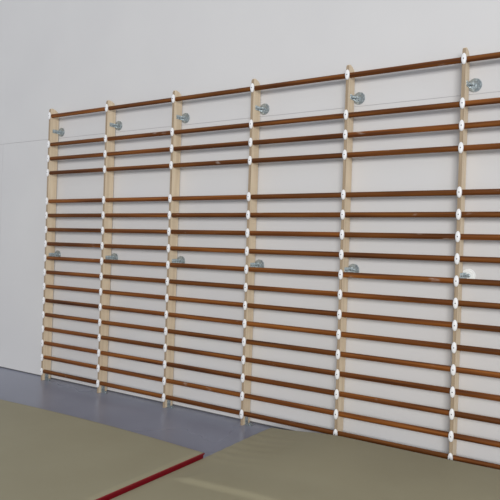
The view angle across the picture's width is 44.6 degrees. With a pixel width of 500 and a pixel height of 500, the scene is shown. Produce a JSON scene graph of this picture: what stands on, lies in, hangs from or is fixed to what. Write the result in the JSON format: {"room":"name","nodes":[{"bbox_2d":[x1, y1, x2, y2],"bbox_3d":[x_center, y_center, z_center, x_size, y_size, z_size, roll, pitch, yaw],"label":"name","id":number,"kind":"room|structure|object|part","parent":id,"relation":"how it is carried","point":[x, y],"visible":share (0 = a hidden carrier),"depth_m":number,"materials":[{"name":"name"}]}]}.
{"room":"sports hall","nodes":[
{"label":"sports hall","id":0,"kind":"room"},
{"bbox_2d":[0,367,278,490],"bbox_3d":[-3.696,1.302,0.764,17.000,0.100,11.414,2,0,33],"label":"floor","id":1,"kind":"structure","parent":0,"point":[207,433],"depth_m":4.96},
{"bbox_2d":[0,399,204,499],"bbox_3d":[-2.236,1.226,3.555,3.098,0.126,2.491,2,0,33],"label":"mat","id":2,"kind":"object","parent":1,"relation":"on","point":[45,454],"visible":0.99,"depth_m":3.56,"materials":[{"name":"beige plastic"}]},
{"bbox_2d":[110,428,499,499],"bbox_3d":[0.675,1.327,2.446,3.022,0.122,2.807,2,0,33],"label":"mat","id":3,"kind":"object","parent":1,"relation":"on","point":[272,463],"visible":1,"depth_m":3.44,"materials":[{"name":"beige plastic"}]},
{"bbox_2d":[0,0,499,464],"bbox_3d":[-0.570,-1.766,5.384,17.000,6.200,0.250,2,0,33],"label":"wall","id":4,"kind":"structure","parent":0,"point":[62,56],"depth_m":4.78,"materials":[{"name":"grey paint"}]},
{"bbox_2d":[0,366,293,430],"bbox_3d":[-0.739,1.326,5.292,17.000,0.010,0.005,2,0,33],"label":"baseboard","id":5,"kind":"structure","parent":4,"relation":"attached to","point":[0,366],"depth_m":5.34,"materials":[{"name":"grey"}]},
{"bbox_2d":[40,47,499,469],"bbox_3d":[0.036,0.017,4.732,4.863,2.682,0.127,2,0,33],"label":"wall bars","id":6,"kind":"object","parent":4,"relation":"attached to","point":[346,271],"visible":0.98,"depth_m":4.60,"materials":[{"name":"brown wood"}]},
{"bbox_3d":[-1.879,-1.173,6.073,0.088,0.088,0.008,2,0,33],"label":"wall plate","id":7,"kind":"part","parent":6,"relation":"part of","materials":[{"name":"metal"}]},
{"bbox_3d":[-1.215,-1.149,5.640,0.088,0.088,0.008,2,0,33],"label":"wall plate","id":8,"kind":"part","parent":6,"relation":"part of","materials":[{"name":"metal"}]},
{"bbox_3d":[-0.591,0.094,5.211,0.088,0.088,0.008,2,0,33],"label":"wall plate","id":9,"kind":"part","parent":6,"relation":"part of","materials":[{"name":"metal"}]},
{"bbox_3d":[-0.551,-1.126,5.206,0.088,0.088,0.008,2,0,33],"label":"wall plate","id":10,"kind":"part","parent":6,"relation":"part of","materials":[{"name":"metal"}]},
{"bbox_3d":[0.072,0.118,4.778,0.088,0.088,0.008,2,0,33],"label":"wall plate","id":11,"kind":"part","parent":6,"relation":"part of","materials":[{"name":"metal"}]},
{"bbox_3d":[0.112,-1.103,4.773,0.088,0.088,0.008,2,0,33],"label":"wall plate","id":12,"kind":"part","parent":6,"relation":"part of","materials":[{"name":"metal"}]},
{"bbox_3d":[0.736,0.141,4.344,0.088,0.088,0.008,2,0,33],"label":"wall plate","id":13,"kind":"part","parent":6,"relation":"part of","materials":[{"name":"metal"}]},
{"bbox_3d":[0.776,-1.079,4.339,0.088,0.088,0.008,2,0,33],"label":"wall plate","id":14,"kind":"part","parent":6,"relation":"part of","materials":[{"name":"metal"}]},
{"bbox_3d":[1.399,0.165,3.911,0.088,0.088,0.008,2,0,33],"label":"wall plate","id":15,"kind":"part","parent":6,"relation":"part of","materials":[{"name":"white plastic"}]},
{"bbox_3d":[1.440,-1.056,3.906,0.088,0.088,0.008,2,0,33],"label":"wall plate","id":16,"kind":"part","parent":6,"relation":"part of","materials":[{"name":"metal"}]}
]}

